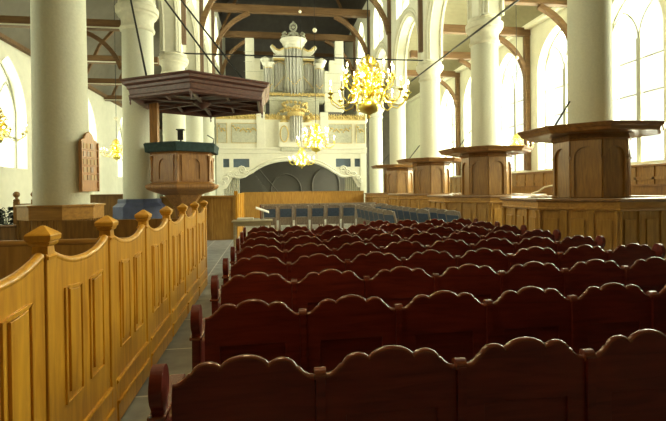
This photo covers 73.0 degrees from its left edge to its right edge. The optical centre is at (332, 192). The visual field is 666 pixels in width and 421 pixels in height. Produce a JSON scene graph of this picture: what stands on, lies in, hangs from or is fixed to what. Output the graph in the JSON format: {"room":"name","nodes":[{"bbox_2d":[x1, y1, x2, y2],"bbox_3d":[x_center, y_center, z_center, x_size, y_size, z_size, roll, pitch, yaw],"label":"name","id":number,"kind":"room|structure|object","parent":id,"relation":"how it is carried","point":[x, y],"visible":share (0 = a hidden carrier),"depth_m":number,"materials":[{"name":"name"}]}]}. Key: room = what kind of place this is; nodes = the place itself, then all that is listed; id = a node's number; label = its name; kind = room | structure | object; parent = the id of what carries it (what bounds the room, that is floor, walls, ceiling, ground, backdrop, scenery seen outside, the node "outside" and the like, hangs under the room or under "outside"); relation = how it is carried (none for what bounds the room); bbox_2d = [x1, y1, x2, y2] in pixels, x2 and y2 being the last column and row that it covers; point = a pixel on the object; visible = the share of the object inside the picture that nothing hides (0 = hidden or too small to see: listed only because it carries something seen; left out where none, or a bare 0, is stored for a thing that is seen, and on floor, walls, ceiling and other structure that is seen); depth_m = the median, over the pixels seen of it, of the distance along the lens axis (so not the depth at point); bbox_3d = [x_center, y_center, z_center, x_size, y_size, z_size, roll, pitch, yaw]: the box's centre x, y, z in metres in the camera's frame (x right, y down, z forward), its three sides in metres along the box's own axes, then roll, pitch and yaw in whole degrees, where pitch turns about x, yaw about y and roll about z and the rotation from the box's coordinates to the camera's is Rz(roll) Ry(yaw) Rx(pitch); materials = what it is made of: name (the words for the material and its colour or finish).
{"room":"house of worship","nodes":[
{"label":"house of worship","id":0,"kind":"room"},
{"bbox_2d":[0,40,162,224],"bbox_3d":[-12.842,-3.372,18.338,0.900,10.300,49.000,-1,0,-8],"label":"wall","id":1,"kind":"structure","parent":0,"point":[16,64],"depth_m":18.14,"materials":[{"name":"paint"}]},
{"bbox_2d":[0,63,16,167],"bbox_3d":[-12.629,-3.008,16.855,0.110,4.216,2.545,-1,0,-8],"label":"window","id":2,"kind":"structure","parent":1,"relation":"in","point":[6,83],"depth_m":17.95,"materials":[{"name":"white glass"}]},
{"bbox_2d":[0,15,121,69],"bbox_3d":[-9.405,-6.647,14.868,5.000,5.068,0.315,-1,0,-8],"label":"beam","id":3,"kind":"structure","parent":1,"relation":"attached to","point":[6,21],"depth_m":14.97,"materials":[{"name":"brown wood"}]},
{"bbox_2d":[0,32,162,130],"bbox_3d":[-12.325,-5.653,18.401,0.200,0.150,49.000,-1,0,-8],"label":"trim","id":4,"kind":"structure","parent":1,"relation":"attached to","point":[6,39],"depth_m":17.79,"materials":[{"name":"brown wood"}]},
{"bbox_2d":[87,31,121,85],"bbox_3d":[-10.589,-6.690,23.083,5.000,5.068,0.315,-1,0,-8],"label":"beam","id":5,"kind":"structure","parent":1,"relation":"attached to","point":[91,81],"depth_m":22.83,"materials":[{"name":"brown wood"}]},
{"bbox_2d":[87,55,158,65],"bbox_3d":[-10.004,-6.669,19.025,5.000,5.068,0.315,-1,0,-8],"label":"beam","id":6,"kind":"structure","parent":1,"relation":"attached to","point":[91,59],"depth_m":18.96,"materials":[{"name":"brown wood"}]},
{"bbox_2d":[0,0,162,127],"bbox_3d":[-10.025,-7.784,18.721,4.900,4.150,49.000,-1,0,-8],"label":"ceiling","id":7,"kind":"structure","parent":0,"point":[95,9],"depth_m":23.20,"materials":[{"name":"wood"}]},
{"bbox_2d":[0,108,27,142],"bbox_3d":[-8.626,-5.074,11.359,1.412,7.900,1.408,-1,1,-42],"label":"brass chandelier","id":8,"kind":"object","parent":7,"relation":"hanging from","point":[3,124],"visible":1,"depth_m":11.48,"materials":[{"name":"metal"}]},
{"bbox_2d":[100,0,122,160],"bbox_3d":[-9.670,-5.222,19.998,1.255,7.700,1.252,-1,1,-42],"label":"brass chandelier","id":9,"kind":"object","parent":7,"relation":"hanging from","point":[116,150],"visible":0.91,"depth_m":19.97,"materials":[{"name":"metal"}]},
{"bbox_2d":[150,0,225,74],"bbox_3d":[-7.189,-6.496,19.137,0.916,16.400,49.000,-1,0,-8],"label":"wall","id":10,"kind":"structure","parent":0,"point":[170,26],"depth_m":25.17,"materials":[{"name":"paint"}]},
{"bbox_2d":[219,0,355,110],"bbox_3d":[-3.823,-13.814,38.932,11.721,13.476,0.400,-1,0,-8],"label":"tie beam","id":11,"kind":"structure","parent":10,"relation":"attached to","point":[327,38],"depth_m":38.63,"materials":[{"name":"brown wood"}]},
{"bbox_2d":[211,3,369,73],"bbox_3d":[-2.978,-10.373,33.384,11.721,6.650,0.400,-1,0,-8],"label":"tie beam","id":12,"kind":"structure","parent":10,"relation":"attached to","point":[245,9],"depth_m":33.11,"materials":[{"name":"brown wood"}]},
{"bbox_2d":[199,0,390,79],"bbox_3d":[-2.146,-10.343,27.613,11.721,6.650,0.400,-1,0,-8],"label":"brace","id":13,"kind":"object","parent":10,"relation":"attached to","point":[386,20],"visible":0.86,"depth_m":28.19,"materials":[{"name":"brown wood"}]},
{"bbox_2d":[181,0,422,52],"bbox_3d":[-1.314,-10.312,21.843,11.721,6.650,0.400,-1,0,-8],"label":"brace","id":14,"kind":"object","parent":10,"relation":"attached to","point":[420,2],"visible":1,"depth_m":22.58,"materials":[{"name":"brown wood"}]},
{"bbox_2d":[184,53,423,60],"bbox_3d":[-1.254,-6.537,21.770,11.700,0.061,0.070,-1,0,-8],"label":"rod","id":15,"kind":"object","parent":10,"relation":"attached to","point":[184,53],"visible":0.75,"depth_m":21.70,"materials":[{"name":"black metal"}]},
{"bbox_2d":[120,218,356,420],"bbox_3d":[-0.852,1.770,20.094,28.000,0.300,51.000,-1,0,-8],"label":"floor","id":16,"kind":"structure","parent":0,"point":[177,355],"depth_m":5.44,"materials":[{"name":"stone"}]},
{"bbox_2d":[0,207,12,224],"bbox_3d":[-8.241,1.063,11.333,1.888,1.417,1.806,-1,0,-8],"label":"potted plant","id":17,"kind":"object","parent":16,"relation":"on","point":[10,215],"visible":0.14,"depth_m":11.31,"materials":[{"name":"green plant"}]},
{"bbox_2d":[0,225,16,240],"bbox_3d":[-8.390,1.239,8.900,3.900,1.102,0.065,-1,0,-8],"label":"wall","id":18,"kind":"structure","parent":16,"relation":"on","point":[7,232],"depth_m":9.13,"materials":[{"name":"brown wood"}]},
{"bbox_2d":[13,191,31,239],"bbox_3d":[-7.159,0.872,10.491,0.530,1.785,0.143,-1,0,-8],"label":"chair","id":19,"kind":"object","parent":16,"relation":"on","point":[16,201],"visible":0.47,"depth_m":10.42,"materials":[{"name":"brown wood"}]},
{"bbox_2d":[24,226,61,420],"bbox_3d":[-1.516,0.964,2.373,0.128,1.576,0.128,-1,0,-8],"label":"post","id":20,"kind":"object","parent":16,"relation":"on","point":[42,239],"visible":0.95,"depth_m":2.34,"materials":[{"name":"brown wood"}]},
{"bbox_2d":[0,253,46,420],"bbox_3d":[-1.423,1.018,1.877,0.081,1.412,0.918,-1,0,-8],"label":"partition panel","id":21,"kind":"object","parent":20,"relation":"attached to","point":[22,300],"depth_m":2.10,"materials":[{"name":"brown wood"}]},
{"bbox_2d":[30,0,89,204],"bbox_3d":[-5.739,-2.296,9.466,1.515,8.100,1.515,-1,0,-8],"label":"stone column","id":22,"kind":"structure","parent":16,"relation":"on","point":[58,30],"depth_m":9.04,"materials":[{"name":"stone"}]},
{"bbox_2d":[15,203,105,239],"bbox_3d":[-5.699,1.004,9.489,1.520,1.500,1.520,-1,0,-8],"label":"seat","id":23,"kind":"object","parent":22,"relation":"attached to","point":[31,216],"visible":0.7,"depth_m":8.86,"materials":[{"name":"brown wood"}]},
{"bbox_2d":[78,132,99,191],"bbox_3d":[-5.133,-0.643,9.476,0.080,1.258,0.560,-1,0,7],"label":"hymn board","id":24,"kind":"object","parent":22,"relation":"attached to","point":[88,148],"visible":1,"depth_m":9.43,"materials":[{"name":"brown wood"}]},
{"bbox_2d":[0,237,127,279],"bbox_3d":[-4.765,1.144,4.351,5.780,1.267,0.065,-1,0,-8],"label":"wall","id":25,"kind":"structure","parent":16,"relation":"on","point":[14,254],"depth_m":4.56,"materials":[{"name":"brown wood"}]},
{"bbox_2d":[94,215,118,420],"bbox_3d":[-1.651,0.959,3.303,0.128,1.576,0.128,-1,0,-8],"label":"post","id":26,"kind":"object","parent":16,"relation":"on","point":[106,225],"visible":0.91,"depth_m":3.27,"materials":[{"name":"brown wood"}]},
{"bbox_2d":[55,235,115,420],"bbox_3d":[-1.562,1.013,2.841,0.081,1.412,0.849,-1,0,-8],"label":"partition panel","id":27,"kind":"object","parent":26,"relation":"attached to","point":[82,280],"depth_m":2.81,"materials":[{"name":"brown wood"}]},
{"bbox_2d":[115,224,150,420],"bbox_3d":[-1.699,1.008,3.792,0.081,1.412,0.888,-1,0,-8],"label":"partition panel","id":28,"kind":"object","parent":26,"relation":"attached to","point":[133,365],"depth_m":3.71,"materials":[{"name":"brown wood"}]},
{"bbox_2d":[90,194,122,217],"bbox_3d":[-8.449,0.910,16.291,2.300,1.660,0.550,-1,0,-8],"label":"pew","id":29,"kind":"object","parent":16,"relation":"on","point":[111,200],"visible":0.06,"depth_m":16.11,"materials":[{"name":"brown wood"}]},
{"bbox_2d":[62,218,177,238],"bbox_3d":[-3.591,1.112,8.127,2.380,1.250,0.040,-1,0,-8],"label":"wall","id":30,"kind":"structure","parent":16,"relation":"on","point":[71,229],"depth_m":8.01,"materials":[{"name":"brown wood"}]},
{"bbox_2d":[113,0,165,218],"bbox_3d":[-6.571,-2.326,15.236,1.589,8.100,1.589,-1,0,-8],"label":"stone column","id":31,"kind":"structure","parent":16,"relation":"on","point":[135,118],"depth_m":14.77,"materials":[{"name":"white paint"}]},
{"bbox_2d":[130,0,146,75],"bbox_3d":[-5.973,-4.918,13.723,0.060,3.240,2.359,-1,0,-34],"label":"rod","id":32,"kind":"object","parent":31,"relation":"attached to","point":[138,37],"visible":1,"depth_m":13.51,"materials":[{"name":"black metal"}]},
{"bbox_2d":[120,70,268,121],"bbox_3d":[-4.249,-2.970,14.628,4.325,0.740,4.990,-1,0,-8],"label":"sounding board","id":33,"kind":"object","parent":31,"relation":"attached to","point":[184,92],"visible":0.94,"depth_m":13.28,"materials":[{"name":"brown wood"}]},
{"bbox_2d":[164,0,221,74],"bbox_3d":[-4.616,-5.112,14.665,2.888,3.602,0.060,-1,0,21],"label":"rod","id":34,"kind":"object","parent":33,"relation":"attached to","point":[170,7],"visible":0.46,"depth_m":14.61,"materials":[{"name":"black metal"}]},
{"bbox_2d":[180,0,242,77],"bbox_3d":[-4.328,-5.466,14.806,3.442,4.302,0.060,-1,0,16],"label":"rod","id":35,"kind":"object","parent":33,"relation":"attached to","point":[184,4],"visible":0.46,"depth_m":14.68,"materials":[{"name":"black metal"}]},
{"bbox_2d":[134,210,151,376],"bbox_3d":[-1.790,0.954,4.273,0.128,1.576,0.128,-1,0,-8],"label":"post","id":36,"kind":"object","parent":16,"relation":"on","point":[143,216],"visible":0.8,"depth_m":4.24,"materials":[{"name":"brown wood"}]},
{"bbox_2d":[159,206,172,340],"bbox_3d":[-1.930,0.949,5.243,0.128,1.576,0.128,-1,0,-8],"label":"post","id":37,"kind":"object","parent":16,"relation":"on","point":[166,211],"visible":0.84,"depth_m":5.21,"materials":[{"name":"brown wood"}]},
{"bbox_2d":[149,218,172,366],"bbox_3d":[-1.839,1.003,4.762,0.081,1.412,0.888,-1,0,-8],"label":"partition panel","id":38,"kind":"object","parent":37,"relation":"attached to","point":[161,328],"depth_m":4.71,"materials":[{"name":"brown wood"}]},
{"bbox_2d":[171,213,187,336],"bbox_3d":[-1.980,0.998,5.742,0.081,1.412,0.908,-1,0,-8],"label":"partition panel","id":39,"kind":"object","parent":37,"relation":"attached to","point":[179,307],"depth_m":5.72,"materials":[{"name":"brown wood"}]},
{"bbox_2d":[158,52,188,195],"bbox_3d":[-7.403,-2.356,21.007,1.515,8.100,1.515,-1,0,-8],"label":"stone column","id":40,"kind":"structure","parent":16,"relation":"on","point":[169,61],"depth_m":20.53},
{"bbox_2d":[143,103,218,217],"bbox_3d":[-4.834,-0.593,14.556,2.140,4.600,2.460,-1,0,-8],"label":"pulpit","id":41,"kind":"object","parent":16,"relation":"on","point":[181,171],"visible":0.98,"depth_m":13.84,"materials":[{"name":"brown wood"}]},
{"bbox_2d":[177,203,187,317],"bbox_3d":[-2.073,0.944,6.233,0.128,1.576,0.128,-1,0,-8],"label":"post","id":42,"kind":"object","parent":16,"relation":"on","point":[182,208],"visible":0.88,"depth_m":6.19,"materials":[{"name":"brown wood"}]},
{"bbox_2d":[186,210,198,313],"bbox_3d":[-2.125,0.993,6.751,0.081,1.412,0.947,-1,0,-8],"label":"partition panel","id":43,"kind":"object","parent":42,"relation":"attached to","point":[192,281],"depth_m":6.71,"materials":[{"name":"brown wood"}]},
{"bbox_2d":[185,115,203,195],"bbox_3d":[-8.235,-2.387,26.777,1.515,8.100,1.515,-1,0,-8],"label":"stone column","id":44,"kind":"structure","parent":16,"relation":"on","point":[194,124],"depth_m":26.34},
{"bbox_2d":[190,202,198,298],"bbox_3d":[-2.221,0.939,7.262,0.128,1.576,0.128,-1,0,-8],"label":"post","id":45,"kind":"object","parent":16,"relation":"on","point":[194,205],"visible":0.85,"depth_m":7.22,"materials":[{"name":"brown wood"}]},
{"bbox_2d":[198,207,207,295],"bbox_3d":[-2.274,0.987,7.785,0.081,1.412,0.957,-1,0,-8],"label":"partition panel","id":46,"kind":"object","parent":45,"relation":"attached to","point":[203,276],"depth_m":7.75,"materials":[{"name":"brown wood"}]},
{"bbox_2d":[160,191,244,239],"bbox_3d":[-5.046,0.824,18.332,2.620,1.720,5.280,-1,0,-8],"label":"screen","id":47,"kind":"object","parent":16,"relation":"on","point":[221,209],"visible":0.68,"depth_m":15.90,"materials":[{"name":"brown wood"}]},
{"bbox_2d":[200,200,207,284],"bbox_3d":[-2.371,0.933,8.302,0.128,1.576,0.128,-1,0,-8],"label":"post","id":48,"kind":"object","parent":16,"relation":"on","point":[203,203],"visible":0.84,"depth_m":8.26,"materials":[{"name":"brown wood"}]},
{"bbox_2d":[203,117,215,195],"bbox_3d":[-9.067,-2.417,32.547,1.515,8.100,1.515,-1,0,-8],"label":"stone column","id":49,"kind":"structure","parent":16,"relation":"on","point":[208,127],"depth_m":32.12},
{"bbox_2d":[231,219,272,249],"bbox_3d":[-2.439,1.264,13.674,1.200,0.840,0.750,-1,0,-8],"label":"table","id":50,"kind":"object","parent":16,"relation":"on","point":[256,222],"visible":0.84,"depth_m":13.35,"materials":[{"name":"brown wood"}]},
{"bbox_2d":[262,206,276,229],"bbox_3d":[-2.782,1.112,19.757,0.609,1.071,0.628,-1,0,-8],"label":"chair","id":51,"kind":"object","parent":16,"relation":"on","point":[272,214],"visible":0.7,"depth_m":19.53,"materials":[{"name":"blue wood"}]},
{"bbox_2d":[279,205,292,229],"bbox_3d":[-2.089,1.102,19.857,0.609,1.071,0.628,-1,0,-8],"label":"chair","id":52,"kind":"object","parent":16,"relation":"on","point":[285,211],"visible":0.97,"depth_m":19.64,"materials":[{"name":"wood"}]},
{"bbox_2d":[216,112,366,201],"bbox_3d":[-3.384,-2.342,37.009,11.660,7.750,4.750,-1,0,-8],"label":"gallery","id":53,"kind":"object","parent":16,"relation":"on","point":[248,143],"visible":0.9,"depth_m":34.65,"materials":[{"name":"white paint"}]},
{"bbox_2d":[224,178,239,194],"bbox_3d":[-7.829,0.078,34.702,1.240,2.950,0.186,-1,0,-8],"label":"curtain","id":54,"kind":"object","parent":53,"relation":"hanging from","point":[234,185],"visible":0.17,"depth_m":34.70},
{"bbox_2d":[243,38,265,114],"bbox_3d":[-6.422,-7.781,37.013,1.750,9.600,0.620,-1,0,-8],"label":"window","id":55,"kind":"structure","parent":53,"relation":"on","point":[252,65],"depth_m":36.68,"materials":[{"name":"white glass"}]},
{"bbox_2d":[260,21,326,115],"bbox_3d":[-3.199,-8.489,36.842,5.440,10.940,2.470,-1,0,-8],"label":"pipe organ","id":56,"kind":"object","parent":53,"relation":"on","point":[289,85],"visible":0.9,"depth_m":36.38,"materials":[{"name":"paint"}]},
{"bbox_2d":[278,104,313,150],"bbox_3d":[-2.833,-4.958,34.625,2.700,3.600,1.400,-1,0,-8],"label":"pipe organ","id":57,"kind":"object","parent":53,"relation":"on","point":[288,132],"visible":0.88,"depth_m":34.33,"materials":[{"name":"white paint"}]},
{"bbox_2d":[324,41,343,115],"bbox_3d":[0.011,-7.866,37.940,1.750,9.600,0.620,-1,0,-8],"label":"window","id":58,"kind":"structure","parent":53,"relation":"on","point":[334,73],"depth_m":37.68,"materials":[{"name":"white glass"}]},
{"bbox_2d":[345,177,359,190],"bbox_3d":[1.573,-0.046,36.057,1.240,2.950,0.186,-1,0,-8],"label":"curtain","id":59,"kind":"object","parent":53,"relation":"hanging from","point":[350,185],"visible":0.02,"depth_m":36.03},
{"bbox_2d":[295,205,308,228],"bbox_3d":[-1.396,1.093,19.957,0.609,1.071,0.628,-1,0,-8],"label":"chair","id":60,"kind":"object","parent":16,"relation":"on","point":[301,211],"visible":0.98,"depth_m":19.74,"materials":[{"name":"wood"}]},
{"bbox_2d":[242,191,363,217],"bbox_3d":[-1.832,0.764,28.454,7.730,1.620,0.160,-1,0,-8],"label":"wall","id":61,"kind":"structure","parent":16,"relation":"on","point":[252,200],"depth_m":28.35,"materials":[{"name":"brown wood"}]},
{"bbox_2d":[260,202,375,225],"bbox_3d":[-0.694,1.067,21.739,5.600,1.080,0.500,-1,0,-8],"label":"bench","id":62,"kind":"object","parent":16,"relation":"on","point":[369,203],"visible":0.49,"depth_m":21.47,"materials":[{"name":"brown wood"}]},
{"bbox_2d":[311,205,324,228],"bbox_3d":[-0.704,1.084,20.056,0.609,1.071,0.628,-1,0,-8],"label":"chair","id":63,"kind":"object","parent":16,"relation":"on","point":[317,211],"visible":0.96,"depth_m":19.84,"materials":[{"name":"wood"}]},
{"bbox_2d":[326,204,339,226],"bbox_3d":[-0.011,1.075,20.156,0.609,1.071,0.628,-1,0,-8],"label":"chair","id":64,"kind":"object","parent":16,"relation":"on","point":[333,211],"visible":0.97,"depth_m":19.94,"materials":[{"name":"wood"}]},
{"bbox_2d":[342,204,355,227],"bbox_3d":[0.682,1.066,20.256,0.609,1.071,0.628,-1,0,-8],"label":"chair","id":65,"kind":"object","parent":16,"relation":"on","point":[348,210],"visible":0.97,"depth_m":20.05,"materials":[{"name":"wood"}]},
{"bbox_2d":[243,221,499,240],"bbox_3d":[0.910,1.171,9.877,5.648,0.997,0.510,-1,0,-8],"label":"pew","id":66,"kind":"object","parent":16,"relation":"on","point":[421,226],"visible":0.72,"depth_m":9.66,"materials":[{"name":"brown wood"}]},
{"bbox_2d":[369,105,383,192],"bbox_3d":[3.290,-2.581,34.429,1.515,8.100,1.515,-1,0,-8],"label":"stone column","id":67,"kind":"structure","parent":16,"relation":"on","point":[375,121],"depth_m":33.98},
{"bbox_2d":[240,225,526,247],"bbox_3d":[1.060,1.177,8.833,5.648,0.997,0.510,-1,0,-8],"label":"pew","id":68,"kind":"object","parent":16,"relation":"on","point":[407,232],"visible":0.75,"depth_m":8.62,"materials":[{"name":"brown wood"}]},
{"bbox_2d":[364,164,412,204],"bbox_3d":[4.144,-0.111,28.725,4.036,3.220,4.036,-1,0,-8],"label":"stall","id":69,"kind":"object","parent":16,"relation":"on","point":[398,178],"visible":0.38,"depth_m":27.95,"materials":[{"name":"brown wood"}]},
{"bbox_2d":[382,210,396,223],"bbox_3d":[1.982,1.092,14.290,0.628,1.071,0.609,-1,0,-30],"label":"chair","id":70,"kind":"object","parent":16,"relation":"on","point":[388,215],"visible":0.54,"depth_m":14.09,"materials":[{"name":"leather"}]},
{"bbox_2d":[386,87,407,163],"bbox_3d":[4.122,-2.551,28.659,1.515,8.100,1.515,-1,0,-8],"label":"stone column","id":71,"kind":"structure","parent":16,"relation":"on","point":[396,116],"depth_m":28.21,"materials":[{"name":"stone"}]},
{"bbox_2d":[235,229,560,261],"bbox_3d":[1.211,1.182,7.789,5.648,0.997,0.510,-1,0,-8],"label":"pew","id":72,"kind":"object","parent":16,"relation":"on","point":[424,238],"visible":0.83,"depth_m":7.57,"materials":[{"name":"brown wood"}]},
{"bbox_2d":[147,329,665,420],"bbox_3d":[1.964,1.210,2.568,5.648,0.997,0.510,-1,0,-8],"label":"pew","id":73,"kind":"object","parent":16,"relation":"on","point":[524,378],"visible":1,"depth_m":2.17,"materials":[{"name":"brown wood"}]},
{"bbox_2d":[230,235,605,265],"bbox_3d":[1.362,1.188,6.745,5.648,0.997,0.510,-1,0,-8],"label":"pew","id":74,"kind":"object","parent":16,"relation":"on","point":[403,248],"visible":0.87,"depth_m":6.52,"materials":[{"name":"brown wood"}]},
{"bbox_2d":[363,218,477,227],"bbox_3d":[2.122,1.148,11.118,2.894,0.997,0.510,-1,0,-8],"label":"pew","id":75,"kind":"object","parent":16,"relation":"on","point":[435,222],"visible":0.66,"depth_m":10.92,"materials":[{"name":"brown wood"}]},
{"bbox_2d":[416,209,430,222],"bbox_3d":[3.162,1.073,14.864,0.628,1.071,0.609,-1,0,-30],"label":"chair","id":76,"kind":"object","parent":16,"relation":"on","point":[423,215],"visible":0.46,"depth_m":14.71,"materials":[{"name":"leather"}]},
{"bbox_2d":[388,157,461,208],"bbox_3d":[4.976,-0.081,22.955,4.036,3.220,4.036,-1,0,-8],"label":"stall","id":77,"kind":"object","parent":16,"relation":"on","point":[431,175],"visible":0.47,"depth_m":22.17,"materials":[{"name":"brown wood"}]},
{"bbox_2d":[189,282,665,372],"bbox_3d":[1.813,1.204,3.612,5.648,0.997,0.510,-1,0,-8],"label":"pew","id":78,"kind":"object","parent":16,"relation":"on","point":[448,323],"visible":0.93,"depth_m":3.26,"materials":[{"name":"brown wood"}]},
{"bbox_2d":[416,60,443,157],"bbox_3d":[4.954,-2.521,22.888,1.515,8.100,1.515,-1,0,-8],"label":"stone column","id":79,"kind":"structure","parent":16,"relation":"on","point":[430,133],"depth_m":22.43,"materials":[{"name":"stone"}]},
{"bbox_2d":[210,257,665,313],"bbox_3d":[1.663,1.199,4.656,5.648,0.997,0.510,-1,0,-8],"label":"pew","id":80,"kind":"object","parent":16,"relation":"on","point":[401,284],"visible":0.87,"depth_m":4.36,"materials":[{"name":"brown wood"}]},
{"bbox_2d":[222,243,665,284],"bbox_3d":[1.512,1.193,5.700,5.648,0.997,0.510,-1,0,-8],"label":"pew","id":81,"kind":"object","parent":16,"relation":"on","point":[430,261],"visible":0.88,"depth_m":5.48,"materials":[{"name":"brown wood"}]},
{"bbox_2d":[445,210,460,221],"bbox_3d":[3.848,1.073,13.750,0.628,1.071,0.609,-1,0,-30],"label":"chair","id":82,"kind":"object","parent":16,"relation":"on","point":[450,215],"visible":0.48,"depth_m":13.62,"materials":[{"name":"wood"}]},
{"bbox_2d":[465,15,502,145],"bbox_3d":[5.786,-2.490,17.118,1.515,8.100,1.515,-1,0,-8],"label":"stone column","id":83,"kind":"structure","parent":16,"relation":"on","point":[483,44],"depth_m":16.67,"materials":[{"name":"stone"}]},
{"bbox_2d":[411,0,518,81],"bbox_3d":[4.898,-5.744,17.650,0.070,0.061,11.600,-1,0,-8],"label":"rod","id":84,"kind":"object","parent":83,"relation":"attached to","point":[516,1],"visible":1,"depth_m":16.40,"materials":[{"name":"black metal"}]},
{"bbox_2d":[427,145,546,225],"bbox_3d":[5.808,-0.051,17.185,4.036,3.220,4.036,-1,0,-8],"label":"stall","id":85,"kind":"object","parent":16,"relation":"on","point":[486,170],"visible":0.5,"depth_m":16.35,"materials":[{"name":"brown wood"}]},
{"bbox_2d":[450,163,665,192],"bbox_3d":[9.993,0.220,22.634,0.730,2.500,30.050,-1,0,-8],"label":"panelling","id":86,"kind":"object","parent":16,"relation":"on","point":[655,173],"visible":0.15,"depth_m":21.53,"materials":[{"name":"brown wood"}]},
{"bbox_2d":[500,120,665,258],"bbox_3d":[6.612,-0.022,11.612,4.036,3.220,4.036,-1,0,-8],"label":"stall","id":87,"kind":"object","parent":16,"relation":"on","point":[592,197],"visible":0.77,"depth_m":10.72,"materials":[{"name":"brown wood"}]},
{"bbox_2d":[512,184,665,195],"bbox_3d":[8.724,0.529,17.679,0.362,1.981,13.500,-1,0,-8],"label":"pew","id":88,"kind":"object","parent":16,"relation":"on","point":[636,189],"visible":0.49,"depth_m":13.90,"materials":[{"name":"brown wood"}]},
{"bbox_2d":[567,0,612,123],"bbox_3d":[6.589,-2.461,11.546,1.515,8.100,1.515,-1,0,-8],"label":"stone column","id":89,"kind":"structure","parent":16,"relation":"on","point":[589,22],"depth_m":11.13,"materials":[{"name":"stone"}]},
{"bbox_2d":[215,0,366,25],"bbox_3d":[-1.143,-18.002,19.948,13.300,6.650,49.000,-1,0,-8],"label":"ceiling","id":90,"kind":"structure","parent":0,"point":[346,4],"depth_m":42.43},
{"bbox_2d":[289,10,314,166],"bbox_3d":[-1.912,-10.917,25.937,1.562,18.983,1.579,-1,0,-8],"label":"brass chandelier","id":91,"kind":"object","parent":90,"relation":"hanging from","point":[301,158],"visible":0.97,"depth_m":25.95,"materials":[{"name":"metal"}]},
{"bbox_2d":[296,0,334,153],"bbox_3d":[-0.800,-10.989,18.216,1.669,18.760,1.662,-1,0,-8],"label":"brass chandelier","id":92,"kind":"object","parent":90,"relation":"hanging from","point":[314,137],"visible":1,"depth_m":18.18,"materials":[{"name":"metal"}]},
{"bbox_2d":[328,0,411,118],"bbox_3d":[0.598,-10.920,8.870,1.675,18.800,1.668,-1,0,-8],"label":"brass chandelier","id":93,"kind":"object","parent":90,"relation":"hanging from","point":[371,81],"visible":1,"depth_m":8.80,"materials":[{"name":"metal"}]},
{"bbox_2d":[239,161,344,192],"bbox_3d":[-3.725,-0.644,39.459,12.400,4.472,0.420,-1,0,-8],"label":"wall","id":94,"kind":"structure","parent":0,"point":[284,176],"depth_m":39.38,"materials":[{"name":"paint"}]},
{"bbox_2d":[220,0,389,192],"bbox_3d":[-4.525,-10.506,44.456,28.000,24.000,0.400,-1,0,-8],"label":"wall","id":95,"kind":"structure","parent":0,"point":[254,22],"depth_m":44.29,"materials":[{"name":"paint"}]},
{"bbox_2d":[225,50,333,58],"bbox_3d":[-4.608,-13.843,44.376,11.721,13.476,0.400,-1,0,-8],"label":"tie beam","id":96,"kind":"structure","parent":95,"relation":"attached to","point":[226,51],"depth_m":43.94,"materials":[{"name":"brown wood"}]},
{"bbox_2d":[345,0,504,116],"bbox_3d":[5.183,-6.660,20.919,0.916,16.400,49.000,-1,0,-8],"label":"wall","id":97,"kind":"structure","parent":0,"point":[402,22],"depth_m":27.20,"materials":[{"name":"paint"}]},
{"bbox_2d":[384,0,551,99],"bbox_3d":[7.969,-9.497,21.306,4.900,2.000,49.000,-1,0,-8],"label":"ceiling","id":98,"kind":"structure","parent":0,"point":[456,10],"depth_m":27.38,"materials":[{"name":"paint"}]},
{"bbox_2d":[507,21,533,155],"bbox_3d":[8.041,-6.087,19.718,1.255,9.000,1.252,-1,1,-42],"label":"brass chandelier","id":99,"kind":"object","parent":98,"relation":"hanging from","point":[518,142],"visible":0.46,"depth_m":19.70,"materials":[{"name":"metal"}]},
{"bbox_2d":[405,0,665,176],"bbox_3d":[10.896,-4.835,21.753,0.900,12.600,49.000,-1,0,-8],"label":"wall","id":100,"kind":"structure","parent":0,"point":[542,36],"depth_m":22.86,"materials":[{"name":"paint"}]},
{"bbox_2d":[407,70,460,175],"bbox_3d":[6.507,-4.825,31.527,5.000,7.350,0.300,-1,0,-8],"label":"beam","id":101,"kind":"structure","parent":100,"relation":"attached to","point":[455,96],"depth_m":31.73,"materials":[{"name":"brown wood"}]},
{"bbox_2d":[409,50,470,69],"bbox_3d":[7.121,-4.803,27.271,5.000,7.350,0.300,-1,0,-8],"label":"beam","id":102,"kind":"structure","parent":100,"relation":"attached to","point":[462,57],"depth_m":27.19,"materials":[{"name":"brown wood"}]},
{"bbox_2d":[445,93,454,175],"bbox_3d":[9.142,-4.550,34.030,0.122,6.705,3.045,-1,0,-8],"label":"window","id":103,"kind":"structure","parent":100,"relation":"in","point":[448,99],"depth_m":34.12,"materials":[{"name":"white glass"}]},
{"bbox_2d":[405,7,565,105],"bbox_3d":[10.233,-8.477,21.638,0.350,0.200,49.000,-1,0,-8],"label":"trim","id":104,"kind":"structure","parent":100,"relation":"attached to","point":[542,17],"depth_m":23.05,"materials":[{"name":"white paint"}]},
{"bbox_2d":[443,24,530,169],"bbox_3d":[7.735,-4.781,23.015,5.000,7.350,0.300,-1,0,-8],"label":"beam","id":105,"kind":"structure","parent":100,"relation":"attached to","point":[524,62],"depth_m":23.21,"materials":[{"name":"brown wood"}]},
{"bbox_2d":[501,55,523,171],"bbox_3d":[10.369,-4.505,25.518,0.122,6.705,3.045,-1,0,-8],"label":"window","id":106,"kind":"structure","parent":100,"relation":"in","point":[516,124],"depth_m":25.57,"materials":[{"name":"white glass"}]},
{"bbox_2d":[504,0,566,38],"bbox_3d":[8.277,-4.761,19.254,5.000,7.350,0.300,-1,0,-8],"label":"beam","id":107,"kind":"structure","parent":100,"relation":"attached to","point":[543,6],"depth_m":19.30,"materials":[{"name":"brown wood"}]},
{"bbox_2d":[545,30,566,168],"bbox_3d":[10.983,-4.483,21.262,0.122,6.705,3.045,-1,0,-8],"label":"window","id":108,"kind":"structure","parent":100,"relation":"in","point":[551,50],"depth_m":21.82,"materials":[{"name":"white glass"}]},
{"bbox_2d":[612,0,663,162],"bbox_3d":[11.597,-4.461,17.006,0.122,6.705,3.045,-1,0,-8],"label":"window","id":109,"kind":"structure","parent":100,"relation":"in","point":[639,40],"depth_m":16.98,"materials":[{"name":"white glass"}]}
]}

